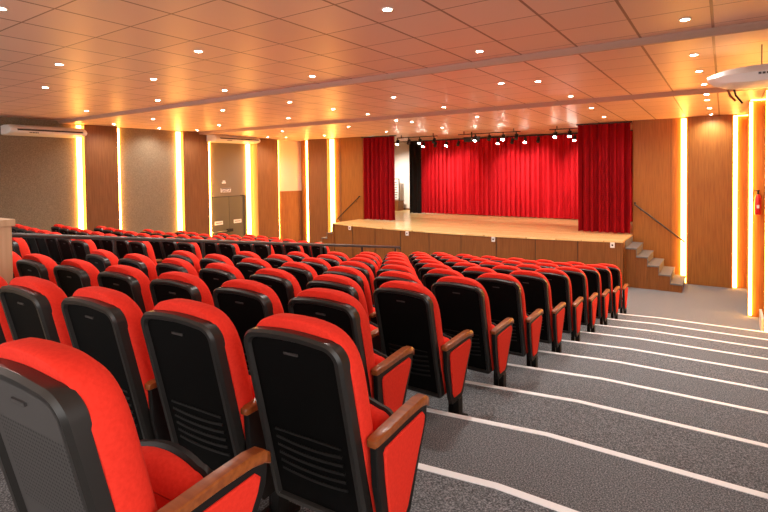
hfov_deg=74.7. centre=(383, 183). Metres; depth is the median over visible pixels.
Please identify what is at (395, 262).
seat
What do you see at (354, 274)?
seat
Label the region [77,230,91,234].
seat
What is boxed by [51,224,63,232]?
seat
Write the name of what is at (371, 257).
seat
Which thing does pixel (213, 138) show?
air conditioner
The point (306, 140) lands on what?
light strip
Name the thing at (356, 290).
cushion
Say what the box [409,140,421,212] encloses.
drape
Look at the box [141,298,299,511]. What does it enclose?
seat
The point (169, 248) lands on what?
seat
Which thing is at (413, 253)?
seat
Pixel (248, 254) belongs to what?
cushion
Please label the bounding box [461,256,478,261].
seat
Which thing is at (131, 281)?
seat
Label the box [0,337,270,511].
seat
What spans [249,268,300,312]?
seat
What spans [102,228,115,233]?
seat
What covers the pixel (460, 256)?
seat
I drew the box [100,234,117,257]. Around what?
seat
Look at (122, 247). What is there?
seat
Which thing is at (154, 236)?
cushion
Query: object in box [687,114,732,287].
wall panel
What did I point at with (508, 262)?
seat
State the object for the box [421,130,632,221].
curtain
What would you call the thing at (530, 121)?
ceiling
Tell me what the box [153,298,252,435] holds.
cushion
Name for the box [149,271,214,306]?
seat
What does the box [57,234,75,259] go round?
seat
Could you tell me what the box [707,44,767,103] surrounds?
projector
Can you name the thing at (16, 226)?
seat
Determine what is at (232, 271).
cushion
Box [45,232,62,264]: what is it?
seat
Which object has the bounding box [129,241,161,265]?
seat
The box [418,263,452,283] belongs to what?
seat
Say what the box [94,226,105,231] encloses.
seat
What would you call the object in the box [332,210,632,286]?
stage
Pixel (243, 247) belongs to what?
seat
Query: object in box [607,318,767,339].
trim
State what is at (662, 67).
ceiling
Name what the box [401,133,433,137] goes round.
track
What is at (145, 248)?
cushion
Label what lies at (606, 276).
cushion
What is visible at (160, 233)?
seat
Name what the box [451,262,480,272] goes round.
seat
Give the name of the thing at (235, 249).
cushion
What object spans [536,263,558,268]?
seat
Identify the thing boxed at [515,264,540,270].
seat
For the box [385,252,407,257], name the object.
seat
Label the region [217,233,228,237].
seat
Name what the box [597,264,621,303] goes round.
cushion
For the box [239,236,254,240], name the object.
seat
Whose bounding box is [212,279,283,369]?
seat
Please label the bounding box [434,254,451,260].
seat
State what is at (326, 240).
stair
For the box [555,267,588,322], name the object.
cushion
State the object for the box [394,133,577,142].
track
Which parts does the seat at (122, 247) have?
panel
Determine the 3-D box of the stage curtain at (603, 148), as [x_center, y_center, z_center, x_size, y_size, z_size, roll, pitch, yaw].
[5.439,-0.148,12.460,1.277,2.705,0.193,0,2,34]
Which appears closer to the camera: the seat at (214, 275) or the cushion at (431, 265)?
the seat at (214, 275)
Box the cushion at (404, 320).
[379,280,446,393]
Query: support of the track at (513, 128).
attached to the ceiling at (530, 121)
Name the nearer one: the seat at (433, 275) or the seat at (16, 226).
the seat at (433, 275)
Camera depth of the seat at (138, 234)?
9.27 m
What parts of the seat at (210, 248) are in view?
panel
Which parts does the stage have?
panel, panel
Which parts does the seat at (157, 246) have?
panel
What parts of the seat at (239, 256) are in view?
panel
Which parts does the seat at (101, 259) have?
panel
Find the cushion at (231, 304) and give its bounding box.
[221,279,283,314]
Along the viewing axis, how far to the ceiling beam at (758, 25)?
6.11 m
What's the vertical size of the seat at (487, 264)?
0.995 m
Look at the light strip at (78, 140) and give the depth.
12.84 m
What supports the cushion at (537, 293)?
on the seat at (536, 287)
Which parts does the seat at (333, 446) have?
panel, armrest, frame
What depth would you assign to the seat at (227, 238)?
10.33 m
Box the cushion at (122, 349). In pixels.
[73,286,154,405]
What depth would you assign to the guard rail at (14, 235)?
6.64 m
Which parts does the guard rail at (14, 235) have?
post, post, rail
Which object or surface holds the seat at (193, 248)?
on the floor
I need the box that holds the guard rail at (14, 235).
[12,233,400,257]
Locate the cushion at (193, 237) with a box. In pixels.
[190,236,203,238]
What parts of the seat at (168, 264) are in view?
panel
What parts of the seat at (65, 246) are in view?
panel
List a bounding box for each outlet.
[17,128,82,132]
[220,137,258,140]
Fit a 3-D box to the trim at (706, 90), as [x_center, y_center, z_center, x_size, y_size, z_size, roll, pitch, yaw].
[0.281,-1.535,11.565,15.300,0.091,0.085,0,2,34]
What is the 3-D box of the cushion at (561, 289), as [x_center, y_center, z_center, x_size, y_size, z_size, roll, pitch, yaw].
[2.086,1.431,6.232,0.478,0.795,0.294,0,2,34]
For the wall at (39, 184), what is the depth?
12.66 m
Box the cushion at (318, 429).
[256,313,375,511]
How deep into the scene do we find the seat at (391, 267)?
5.22 m
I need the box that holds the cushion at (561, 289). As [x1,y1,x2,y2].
[535,268,572,330]
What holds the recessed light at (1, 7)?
in the ceiling at (110, 51)
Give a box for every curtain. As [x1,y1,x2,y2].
[361,135,395,220]
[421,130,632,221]
[576,121,631,233]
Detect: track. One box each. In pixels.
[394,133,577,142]
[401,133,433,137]
[458,128,520,134]
[549,126,577,129]
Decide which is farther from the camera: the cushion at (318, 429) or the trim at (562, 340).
the trim at (562, 340)
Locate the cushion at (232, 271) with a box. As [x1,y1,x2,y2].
[205,263,244,278]
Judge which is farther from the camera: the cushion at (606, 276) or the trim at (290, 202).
the trim at (290, 202)
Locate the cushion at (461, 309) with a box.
[437,276,493,370]
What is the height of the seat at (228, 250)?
0.995 m
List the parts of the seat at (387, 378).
panel, armrest, frame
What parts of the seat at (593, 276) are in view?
panel, leg, frame, armrest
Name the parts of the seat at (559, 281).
panel, leg, leg, frame, armrest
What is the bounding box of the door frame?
[243,195,246,234]
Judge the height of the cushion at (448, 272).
0.795 m
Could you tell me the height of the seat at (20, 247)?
0.995 m
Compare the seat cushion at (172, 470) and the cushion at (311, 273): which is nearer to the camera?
the seat cushion at (172, 470)
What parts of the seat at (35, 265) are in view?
panel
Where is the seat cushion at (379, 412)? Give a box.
[370,404,388,430]
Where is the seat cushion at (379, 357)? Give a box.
[374,353,384,365]
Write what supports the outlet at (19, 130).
attached to the air conditioner at (7, 129)
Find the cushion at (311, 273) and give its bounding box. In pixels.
[282,262,317,278]
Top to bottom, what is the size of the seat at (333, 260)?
0.995 m
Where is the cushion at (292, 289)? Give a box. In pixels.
[255,268,300,296]
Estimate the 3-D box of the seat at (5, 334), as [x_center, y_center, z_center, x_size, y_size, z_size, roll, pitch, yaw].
[-2.170,0.973,3.024,0.519,0.995,0.572,0,2,33]
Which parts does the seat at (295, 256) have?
panel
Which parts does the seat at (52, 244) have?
panel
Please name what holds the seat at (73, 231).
on the floor
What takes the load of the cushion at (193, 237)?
on the seat at (192, 237)
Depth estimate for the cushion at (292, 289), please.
3.85 m
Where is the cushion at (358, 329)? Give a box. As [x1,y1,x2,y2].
[296,288,374,398]
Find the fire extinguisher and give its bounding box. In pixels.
[752,190,760,214]
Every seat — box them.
[0,276,12,343]
[0,276,72,346]
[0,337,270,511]
[11,224,22,232]
[12,238,30,258]
[12,251,21,278]
[16,226,30,249]
[16,254,56,284]
[24,228,39,253]
[35,230,50,257]
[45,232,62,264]
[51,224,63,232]
[53,259,99,296]
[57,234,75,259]
[59,226,72,233]
[61,286,171,441]
[67,228,81,234]
[71,239,96,260]
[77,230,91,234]
[86,249,118,271]
[89,232,104,249]
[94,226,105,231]
[97,265,153,313]
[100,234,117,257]
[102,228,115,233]
[112,229,125,235]
[116,236,162,262]
[118,253,157,281]
[122,231,137,236]
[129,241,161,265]
[134,233,149,236]
[140,229,153,235]
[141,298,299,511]
[148,235,164,259]
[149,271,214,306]
[151,231,164,235]
[156,258,198,276]
[161,237,177,258]
[162,232,176,237]
[167,250,200,275]
[174,230,187,234]
[174,234,189,238]
[177,242,201,260]
[185,232,198,237]
[190,236,203,254]
[199,234,210,238]
[199,254,234,268]
[199,263,244,297]
[205,238,219,255]
[211,235,224,239]
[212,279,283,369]
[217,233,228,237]
[218,243,239,260]
[225,237,237,239]
[229,235,240,239]
[232,251,260,266]
[236,258,271,279]
[237,239,253,252]
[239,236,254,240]
[243,234,255,237]
[244,313,428,511]
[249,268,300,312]
[253,244,274,259]
[254,238,268,241]
[264,254,293,268]
[268,237,281,241]
[271,240,284,254]
[277,262,317,290]
[283,239,294,241]
[284,242,303,254]
[285,251,308,261]
[288,288,413,411]
[297,241,312,256]
[301,257,330,274]
[306,274,381,352]
[311,242,329,257]
[317,254,341,266]
[322,266,377,324]
[327,252,349,261]
[338,261,374,304]
[349,257,378,277]
[355,254,380,269]
[360,252,381,264]
[373,271,422,289]
[373,280,473,415]
[376,264,417,277]
[380,260,415,272]
[382,257,410,264]
[383,254,409,261]
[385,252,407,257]
[409,252,427,260]
[410,254,432,264]
[412,256,435,268]
[415,259,442,278]
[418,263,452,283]
[422,268,463,291]
[430,252,446,257]
[431,276,513,386]
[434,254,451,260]
[438,256,459,262]
[443,259,467,267]
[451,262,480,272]
[455,254,470,258]
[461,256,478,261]
[461,267,496,279]
[469,258,489,264]
[475,273,542,367]
[479,261,502,268]
[481,256,496,259]
[490,258,507,262]
[492,265,520,274]
[501,260,522,265]
[508,258,523,261]
[509,270,565,352]
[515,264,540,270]
[520,260,539,264]
[535,268,583,341]
[536,259,553,262]
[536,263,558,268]
[551,262,572,266]
[555,267,597,332]
[566,261,584,265]
[572,265,609,324]
[585,264,619,318]
[597,264,627,313]
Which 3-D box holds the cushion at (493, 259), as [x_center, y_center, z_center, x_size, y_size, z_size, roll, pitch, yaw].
[2.112,1.707,8.973,0.478,0.795,0.294,0,2,35]
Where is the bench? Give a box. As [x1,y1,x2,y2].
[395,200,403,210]
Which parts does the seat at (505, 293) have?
panel, leg, frame, leg, armrest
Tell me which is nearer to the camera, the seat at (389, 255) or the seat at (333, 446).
the seat at (333, 446)
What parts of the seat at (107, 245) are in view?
panel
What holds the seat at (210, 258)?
on the floor
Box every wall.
[0,117,179,232]
[210,142,246,196]
[278,140,301,190]
[304,137,363,240]
[394,143,409,207]
[633,114,747,288]
[747,112,748,291]
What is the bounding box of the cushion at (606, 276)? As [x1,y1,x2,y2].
[585,264,612,311]
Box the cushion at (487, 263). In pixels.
[479,261,502,265]
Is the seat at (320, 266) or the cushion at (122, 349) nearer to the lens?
the cushion at (122, 349)
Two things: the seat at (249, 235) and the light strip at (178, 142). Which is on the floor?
the seat at (249, 235)
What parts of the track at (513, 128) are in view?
rail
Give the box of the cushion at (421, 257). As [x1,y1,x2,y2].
[415,256,435,259]
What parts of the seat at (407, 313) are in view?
panel, leg, frame, armrest, leg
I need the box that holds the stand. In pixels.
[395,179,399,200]
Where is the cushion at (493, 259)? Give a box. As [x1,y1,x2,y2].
[490,258,507,260]
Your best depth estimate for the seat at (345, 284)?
3.62 m
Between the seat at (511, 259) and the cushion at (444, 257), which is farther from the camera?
the seat at (511, 259)
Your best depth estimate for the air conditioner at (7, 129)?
11.68 m
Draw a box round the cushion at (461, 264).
[454,262,480,266]
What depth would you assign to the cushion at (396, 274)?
4.30 m
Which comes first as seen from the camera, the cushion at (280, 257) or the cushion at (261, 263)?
the cushion at (261, 263)
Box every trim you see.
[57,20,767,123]
[81,124,119,231]
[180,131,209,234]
[199,88,767,134]
[250,138,279,238]
[279,191,302,241]
[301,141,305,240]
[307,139,330,242]
[339,138,341,221]
[417,463,578,511]
[427,408,767,498]
[465,380,767,447]
[507,363,767,413]
[538,350,767,390]
[562,340,767,372]
[580,331,767,359]
[595,324,767,348]
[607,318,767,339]
[618,313,763,331]
[671,118,671,155]
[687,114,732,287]
[748,100,765,316]
[764,89,767,331]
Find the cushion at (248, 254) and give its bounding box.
[236,251,260,258]
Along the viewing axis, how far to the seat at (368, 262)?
6.31 m
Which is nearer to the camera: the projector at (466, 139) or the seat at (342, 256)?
the seat at (342, 256)
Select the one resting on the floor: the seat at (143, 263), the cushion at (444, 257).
the seat at (143, 263)
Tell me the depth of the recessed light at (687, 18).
4.54 m
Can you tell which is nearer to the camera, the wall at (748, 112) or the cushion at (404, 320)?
the cushion at (404, 320)
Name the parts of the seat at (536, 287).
panel, leg, frame, leg, armrest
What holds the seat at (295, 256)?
on the floor
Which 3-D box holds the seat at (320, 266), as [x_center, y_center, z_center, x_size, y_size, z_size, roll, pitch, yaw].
[-0.650,1.342,5.926,0.519,0.995,0.572,0,2,37]
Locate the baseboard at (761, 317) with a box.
[759,309,763,330]
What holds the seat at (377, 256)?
on the floor
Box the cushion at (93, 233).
[91,232,104,235]
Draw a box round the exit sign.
[221,188,230,192]
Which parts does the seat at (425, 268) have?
panel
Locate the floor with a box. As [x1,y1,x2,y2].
[0,283,767,511]
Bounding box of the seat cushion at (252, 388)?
[249,375,254,398]
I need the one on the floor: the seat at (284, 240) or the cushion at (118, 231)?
the seat at (284, 240)
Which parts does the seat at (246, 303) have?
panel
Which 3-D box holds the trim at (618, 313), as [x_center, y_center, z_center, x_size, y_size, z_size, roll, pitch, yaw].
[4.572,2.294,8.556,3.032,0.024,0.152,0,2,30]
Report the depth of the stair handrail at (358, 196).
17.09 m
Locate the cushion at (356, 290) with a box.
[312,274,370,330]
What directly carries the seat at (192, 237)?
on the floor
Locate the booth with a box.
[0,218,14,284]
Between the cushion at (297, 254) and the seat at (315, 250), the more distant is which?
the seat at (315, 250)
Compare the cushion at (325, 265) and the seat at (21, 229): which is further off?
the seat at (21, 229)
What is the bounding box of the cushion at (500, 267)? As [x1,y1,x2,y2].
[492,265,520,270]
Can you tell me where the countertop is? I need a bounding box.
[0,218,14,226]
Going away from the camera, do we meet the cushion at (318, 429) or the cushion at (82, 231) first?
the cushion at (318, 429)
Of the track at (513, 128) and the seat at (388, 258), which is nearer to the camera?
the seat at (388, 258)
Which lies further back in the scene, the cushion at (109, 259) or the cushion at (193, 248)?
the cushion at (193, 248)
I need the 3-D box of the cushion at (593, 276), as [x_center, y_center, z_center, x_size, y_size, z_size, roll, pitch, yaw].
[3.026,1.616,7.586,0.478,0.795,0.294,0,2,34]
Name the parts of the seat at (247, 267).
panel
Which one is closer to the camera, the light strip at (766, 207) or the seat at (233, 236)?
the light strip at (766, 207)
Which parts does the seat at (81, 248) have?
panel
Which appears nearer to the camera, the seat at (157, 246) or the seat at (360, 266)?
the seat at (360, 266)
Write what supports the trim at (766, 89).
attached to the wall
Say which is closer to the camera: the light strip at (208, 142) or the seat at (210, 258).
the seat at (210, 258)
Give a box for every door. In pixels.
[211,197,230,235]
[229,196,243,237]
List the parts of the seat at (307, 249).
panel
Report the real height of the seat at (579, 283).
0.995 m
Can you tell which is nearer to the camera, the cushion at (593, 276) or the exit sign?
the cushion at (593, 276)
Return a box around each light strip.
[76,125,83,229]
[117,128,121,228]
[176,131,182,230]
[208,142,211,236]
[246,144,251,233]
[306,140,308,241]
[330,139,334,231]
[681,118,686,282]
[733,115,737,287]
[748,101,752,315]
[765,90,767,331]
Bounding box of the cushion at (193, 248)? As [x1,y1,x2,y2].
[187,242,201,260]
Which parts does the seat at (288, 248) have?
panel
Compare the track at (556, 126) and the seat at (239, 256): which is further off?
the track at (556, 126)
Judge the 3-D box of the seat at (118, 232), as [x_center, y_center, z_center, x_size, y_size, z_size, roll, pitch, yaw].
[-5.095,1.403,10.164,0.519,0.995,0.572,0,2,38]
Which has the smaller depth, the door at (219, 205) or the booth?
the booth
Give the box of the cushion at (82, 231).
[80,230,91,233]
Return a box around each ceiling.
[0,0,767,120]
[62,29,767,131]
[202,89,765,142]
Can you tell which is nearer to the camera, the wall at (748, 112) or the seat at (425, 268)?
the seat at (425, 268)
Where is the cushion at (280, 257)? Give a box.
[267,254,293,261]
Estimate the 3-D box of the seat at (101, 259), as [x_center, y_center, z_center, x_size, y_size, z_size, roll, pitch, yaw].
[-2.674,1.154,5.194,0.519,0.995,0.572,0,2,39]
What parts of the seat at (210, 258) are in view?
panel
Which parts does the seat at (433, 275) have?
panel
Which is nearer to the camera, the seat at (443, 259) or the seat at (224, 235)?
the seat at (443, 259)
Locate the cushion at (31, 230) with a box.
[28,228,39,232]
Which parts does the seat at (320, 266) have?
panel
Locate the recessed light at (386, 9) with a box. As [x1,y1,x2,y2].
[381,7,393,11]
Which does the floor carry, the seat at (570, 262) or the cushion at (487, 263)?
the seat at (570, 262)
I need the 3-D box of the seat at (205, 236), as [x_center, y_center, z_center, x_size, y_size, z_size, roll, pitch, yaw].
[-3.784,1.592,11.186,0.519,0.995,0.572,0,2,38]
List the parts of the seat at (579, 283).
panel, leg, frame, armrest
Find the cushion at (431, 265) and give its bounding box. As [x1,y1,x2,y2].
[422,263,452,269]
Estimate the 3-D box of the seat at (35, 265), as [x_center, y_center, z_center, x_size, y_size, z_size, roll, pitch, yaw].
[-2.674,1.063,4.245,0.519,0.995,0.572,0,2,35]
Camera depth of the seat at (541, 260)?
9.26 m
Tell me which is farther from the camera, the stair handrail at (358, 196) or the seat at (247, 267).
the stair handrail at (358, 196)
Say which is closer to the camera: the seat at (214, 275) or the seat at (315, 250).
the seat at (214, 275)
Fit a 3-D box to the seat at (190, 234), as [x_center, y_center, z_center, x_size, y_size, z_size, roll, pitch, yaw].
[-4.173,1.588,11.527,0.519,0.995,0.572,0,2,39]
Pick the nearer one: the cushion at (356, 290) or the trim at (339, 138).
the cushion at (356, 290)
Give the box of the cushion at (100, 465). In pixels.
[0,337,157,511]
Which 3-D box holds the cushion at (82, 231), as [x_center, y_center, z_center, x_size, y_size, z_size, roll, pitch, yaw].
[-5.244,1.217,9.071,0.478,0.795,0.294,0,2,38]
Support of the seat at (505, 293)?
on the floor
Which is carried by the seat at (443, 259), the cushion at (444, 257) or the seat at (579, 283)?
the cushion at (444, 257)
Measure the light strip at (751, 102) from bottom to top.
3.785 m
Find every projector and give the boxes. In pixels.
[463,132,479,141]
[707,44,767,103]
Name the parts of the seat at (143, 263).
panel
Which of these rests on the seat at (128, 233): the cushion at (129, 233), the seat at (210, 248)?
the cushion at (129, 233)
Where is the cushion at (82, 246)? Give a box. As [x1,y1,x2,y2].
[75,239,96,253]
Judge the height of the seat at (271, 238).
0.995 m
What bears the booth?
on the floor
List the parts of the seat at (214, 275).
panel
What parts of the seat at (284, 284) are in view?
panel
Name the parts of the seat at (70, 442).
panel, armrest, frame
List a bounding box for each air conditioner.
[1,124,86,137]
[207,134,260,143]
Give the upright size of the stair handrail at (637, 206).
0.917 m
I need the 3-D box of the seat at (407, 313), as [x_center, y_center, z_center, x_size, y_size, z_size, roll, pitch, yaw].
[0.285,1.159,3.593,0.533,0.995,0.572,0,2,35]
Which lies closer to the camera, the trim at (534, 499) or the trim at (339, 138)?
the trim at (534, 499)
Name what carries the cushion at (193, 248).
on the seat at (193, 248)
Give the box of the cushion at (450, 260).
[446,259,467,261]
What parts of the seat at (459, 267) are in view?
panel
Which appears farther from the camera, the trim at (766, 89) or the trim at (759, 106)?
the trim at (759, 106)
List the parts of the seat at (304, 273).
panel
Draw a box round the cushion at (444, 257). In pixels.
[440,256,459,258]
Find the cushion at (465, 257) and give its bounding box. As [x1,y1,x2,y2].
[462,256,478,258]
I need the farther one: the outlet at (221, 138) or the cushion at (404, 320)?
the outlet at (221, 138)
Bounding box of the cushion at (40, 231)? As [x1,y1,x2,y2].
[37,230,49,233]
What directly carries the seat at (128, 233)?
on the floor
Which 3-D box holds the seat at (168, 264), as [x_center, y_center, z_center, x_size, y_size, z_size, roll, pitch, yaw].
[-1.706,1.157,4.637,0.519,0.995,0.572,0,2,37]
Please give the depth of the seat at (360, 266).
5.40 m
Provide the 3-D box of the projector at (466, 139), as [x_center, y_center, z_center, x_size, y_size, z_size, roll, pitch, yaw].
[2.624,-1.405,15.121,0.520,0.300,0.320,0,2,34]
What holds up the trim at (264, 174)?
attached to the wall at (289, 152)
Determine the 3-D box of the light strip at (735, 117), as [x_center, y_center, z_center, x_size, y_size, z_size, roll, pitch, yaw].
[7.720,0.400,11.066,0.078,3.785,0.053,0,2,34]
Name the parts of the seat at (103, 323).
panel, armrest, frame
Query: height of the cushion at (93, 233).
0.795 m
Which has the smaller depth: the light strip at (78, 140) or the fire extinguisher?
the fire extinguisher
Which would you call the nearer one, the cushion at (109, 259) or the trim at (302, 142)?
the cushion at (109, 259)
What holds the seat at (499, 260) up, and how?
on the floor
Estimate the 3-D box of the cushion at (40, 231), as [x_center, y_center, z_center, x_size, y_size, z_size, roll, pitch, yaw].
[-5.311,1.129,8.052,0.478,0.795,0.294,0,2,38]
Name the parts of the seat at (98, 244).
panel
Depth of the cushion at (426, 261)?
6.82 m
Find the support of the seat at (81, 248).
on the floor
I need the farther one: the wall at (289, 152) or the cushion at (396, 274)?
the wall at (289, 152)
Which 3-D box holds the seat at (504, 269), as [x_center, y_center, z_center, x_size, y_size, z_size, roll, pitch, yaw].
[1.696,1.528,6.537,0.519,0.995,0.572,0,2,35]
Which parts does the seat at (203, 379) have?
panel, armrest, frame, leg, leg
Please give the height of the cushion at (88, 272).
0.795 m
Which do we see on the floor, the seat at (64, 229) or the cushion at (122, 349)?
the seat at (64, 229)
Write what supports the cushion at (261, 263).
on the seat at (247, 267)
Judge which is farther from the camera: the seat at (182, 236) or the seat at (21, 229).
the seat at (182, 236)
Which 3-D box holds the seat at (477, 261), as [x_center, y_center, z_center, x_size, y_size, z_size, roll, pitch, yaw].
[1.719,1.712,8.368,0.519,0.995,0.572,0,2,36]
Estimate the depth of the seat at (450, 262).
7.52 m
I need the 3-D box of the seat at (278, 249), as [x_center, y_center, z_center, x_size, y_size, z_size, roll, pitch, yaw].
[-2.131,1.695,10.874,0.519,0.995,0.572,0,2,38]
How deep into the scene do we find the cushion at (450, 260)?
7.50 m
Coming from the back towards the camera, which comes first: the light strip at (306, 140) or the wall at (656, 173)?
the light strip at (306, 140)
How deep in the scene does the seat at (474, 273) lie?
5.67 m
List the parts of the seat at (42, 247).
panel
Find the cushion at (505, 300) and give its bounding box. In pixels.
[478,273,527,353]
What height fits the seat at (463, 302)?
0.995 m
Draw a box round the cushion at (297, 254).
[287,251,308,257]
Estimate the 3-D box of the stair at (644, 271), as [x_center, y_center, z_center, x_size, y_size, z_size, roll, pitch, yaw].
[6.186,1.797,11.450,1.120,1.029,1.090,0,2,34]
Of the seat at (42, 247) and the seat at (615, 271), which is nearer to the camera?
the seat at (42, 247)
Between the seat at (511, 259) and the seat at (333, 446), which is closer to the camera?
the seat at (333, 446)
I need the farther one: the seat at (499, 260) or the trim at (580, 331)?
the seat at (499, 260)
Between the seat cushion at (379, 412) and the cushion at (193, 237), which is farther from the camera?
the cushion at (193, 237)
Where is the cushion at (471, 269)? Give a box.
[464,267,496,272]
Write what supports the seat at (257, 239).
on the floor
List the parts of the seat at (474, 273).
panel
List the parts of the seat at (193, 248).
panel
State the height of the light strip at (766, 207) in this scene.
3.825 m
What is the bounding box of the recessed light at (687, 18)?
[678,17,691,21]
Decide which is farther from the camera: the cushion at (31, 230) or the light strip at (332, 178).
the light strip at (332, 178)
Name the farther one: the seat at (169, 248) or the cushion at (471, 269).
the seat at (169, 248)
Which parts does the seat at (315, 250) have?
panel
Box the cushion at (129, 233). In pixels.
[126,231,137,235]
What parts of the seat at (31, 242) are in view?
panel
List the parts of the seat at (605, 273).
panel, frame, armrest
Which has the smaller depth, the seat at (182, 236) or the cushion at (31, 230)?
the cushion at (31, 230)
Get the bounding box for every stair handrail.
[335,196,359,221]
[634,202,684,242]
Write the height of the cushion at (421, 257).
0.795 m
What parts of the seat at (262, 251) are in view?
panel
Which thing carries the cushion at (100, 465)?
on the seat at (70, 442)
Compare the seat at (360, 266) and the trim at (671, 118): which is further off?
the trim at (671, 118)
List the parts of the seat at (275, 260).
panel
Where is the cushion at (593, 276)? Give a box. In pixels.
[572,265,601,316]
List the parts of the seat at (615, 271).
panel, frame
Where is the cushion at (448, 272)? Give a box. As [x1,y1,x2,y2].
[427,268,463,276]
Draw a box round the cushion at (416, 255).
[413,254,432,257]
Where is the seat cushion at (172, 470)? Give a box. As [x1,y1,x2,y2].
[141,446,202,509]
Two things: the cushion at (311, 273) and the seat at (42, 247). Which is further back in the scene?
the seat at (42, 247)
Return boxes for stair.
[316,232,332,251]
[625,236,685,292]
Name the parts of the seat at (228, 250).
panel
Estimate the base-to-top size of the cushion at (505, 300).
0.795 m
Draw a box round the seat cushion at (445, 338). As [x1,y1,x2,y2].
[443,336,449,343]
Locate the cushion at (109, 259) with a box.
[91,249,118,265]
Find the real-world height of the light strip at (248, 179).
3.630 m
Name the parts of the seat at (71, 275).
panel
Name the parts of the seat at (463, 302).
panel, leg, frame, leg, armrest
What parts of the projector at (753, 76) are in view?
casing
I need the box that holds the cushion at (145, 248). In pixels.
[138,241,156,265]
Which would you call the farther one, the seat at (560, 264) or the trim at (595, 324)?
the seat at (560, 264)
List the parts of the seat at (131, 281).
panel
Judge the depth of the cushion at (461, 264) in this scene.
6.57 m
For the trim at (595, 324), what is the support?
on the floor
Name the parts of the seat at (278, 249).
panel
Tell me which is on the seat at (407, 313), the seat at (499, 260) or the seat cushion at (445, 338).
the seat cushion at (445, 338)
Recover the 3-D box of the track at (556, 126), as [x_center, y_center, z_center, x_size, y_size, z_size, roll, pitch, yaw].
[5.262,-1.482,12.996,1.950,0.102,0.036,0,2,34]
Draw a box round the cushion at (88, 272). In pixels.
[60,259,99,285]
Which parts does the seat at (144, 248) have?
panel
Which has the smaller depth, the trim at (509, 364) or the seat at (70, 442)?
the seat at (70, 442)
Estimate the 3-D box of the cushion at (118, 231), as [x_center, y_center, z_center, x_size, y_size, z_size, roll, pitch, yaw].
[-5.174,1.306,10.095,0.478,0.795,0.294,0,2,38]
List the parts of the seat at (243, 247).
panel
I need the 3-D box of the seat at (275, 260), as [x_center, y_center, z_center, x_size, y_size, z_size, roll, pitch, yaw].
[-1.109,1.341,6.184,0.519,0.995,0.572,0,2,37]
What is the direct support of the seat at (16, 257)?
on the floor
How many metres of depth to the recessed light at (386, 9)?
4.15 m
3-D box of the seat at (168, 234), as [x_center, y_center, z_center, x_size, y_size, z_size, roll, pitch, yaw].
[-4.243,1.500,10.503,0.519,0.995,0.572,0,2,39]
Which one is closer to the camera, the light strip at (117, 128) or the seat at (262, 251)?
the seat at (262, 251)
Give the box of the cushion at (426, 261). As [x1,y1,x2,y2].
[418,259,442,263]
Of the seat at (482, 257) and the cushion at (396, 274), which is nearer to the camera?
the cushion at (396, 274)
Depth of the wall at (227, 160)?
16.66 m
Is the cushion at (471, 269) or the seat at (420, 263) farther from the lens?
the seat at (420, 263)
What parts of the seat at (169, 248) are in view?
panel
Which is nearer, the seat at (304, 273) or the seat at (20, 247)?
the seat at (304, 273)
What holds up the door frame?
attached to the wall
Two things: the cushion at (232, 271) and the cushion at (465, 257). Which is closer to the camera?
the cushion at (232, 271)
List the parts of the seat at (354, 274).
armrest, frame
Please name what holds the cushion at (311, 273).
on the seat at (304, 273)
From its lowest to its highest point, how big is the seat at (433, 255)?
0.995 m
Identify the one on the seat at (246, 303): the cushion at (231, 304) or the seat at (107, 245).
the cushion at (231, 304)
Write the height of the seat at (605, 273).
0.995 m
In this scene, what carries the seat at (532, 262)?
on the floor
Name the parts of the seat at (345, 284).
panel, armrest, frame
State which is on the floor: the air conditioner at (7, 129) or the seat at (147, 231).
the seat at (147, 231)
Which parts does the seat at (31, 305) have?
panel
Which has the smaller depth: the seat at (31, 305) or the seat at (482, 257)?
the seat at (31, 305)
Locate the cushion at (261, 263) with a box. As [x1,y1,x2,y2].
[241,258,271,267]
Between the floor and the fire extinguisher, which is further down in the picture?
the floor
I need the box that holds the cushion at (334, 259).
[317,254,341,262]
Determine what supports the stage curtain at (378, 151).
hanging from the ceiling at (530, 121)
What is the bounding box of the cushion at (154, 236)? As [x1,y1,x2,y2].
[150,235,163,237]
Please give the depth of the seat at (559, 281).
6.09 m
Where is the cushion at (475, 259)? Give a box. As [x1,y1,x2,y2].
[470,258,489,261]
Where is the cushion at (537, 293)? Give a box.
[509,270,553,340]
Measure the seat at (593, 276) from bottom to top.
0.995 m
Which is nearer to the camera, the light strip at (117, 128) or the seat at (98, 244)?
the seat at (98, 244)
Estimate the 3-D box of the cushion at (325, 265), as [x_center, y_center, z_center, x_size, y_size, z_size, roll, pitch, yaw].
[-0.729,1.244,5.856,0.478,0.795,0.294,0,2,37]
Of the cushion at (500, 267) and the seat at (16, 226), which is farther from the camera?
the seat at (16, 226)
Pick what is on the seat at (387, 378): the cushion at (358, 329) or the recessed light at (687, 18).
the cushion at (358, 329)
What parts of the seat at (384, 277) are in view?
panel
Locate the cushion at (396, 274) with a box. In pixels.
[379,271,422,284]
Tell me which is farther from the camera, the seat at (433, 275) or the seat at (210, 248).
the seat at (210, 248)
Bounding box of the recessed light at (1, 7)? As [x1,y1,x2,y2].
[0,6,7,10]
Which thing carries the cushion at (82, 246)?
on the seat at (81, 248)
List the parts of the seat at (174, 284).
panel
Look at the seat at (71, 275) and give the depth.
3.73 m
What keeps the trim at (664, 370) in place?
on the floor
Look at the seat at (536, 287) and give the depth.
5.42 m
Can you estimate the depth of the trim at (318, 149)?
17.72 m
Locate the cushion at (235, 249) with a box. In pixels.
[232,244,239,253]
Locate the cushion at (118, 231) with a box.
[114,229,125,233]
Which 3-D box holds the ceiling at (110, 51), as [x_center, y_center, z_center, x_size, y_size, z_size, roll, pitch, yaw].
[-4.398,-1.501,4.643,15.300,0.200,8.850,0,2,34]
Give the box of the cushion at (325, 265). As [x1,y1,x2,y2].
[302,257,330,268]
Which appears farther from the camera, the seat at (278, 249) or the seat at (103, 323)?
the seat at (278, 249)

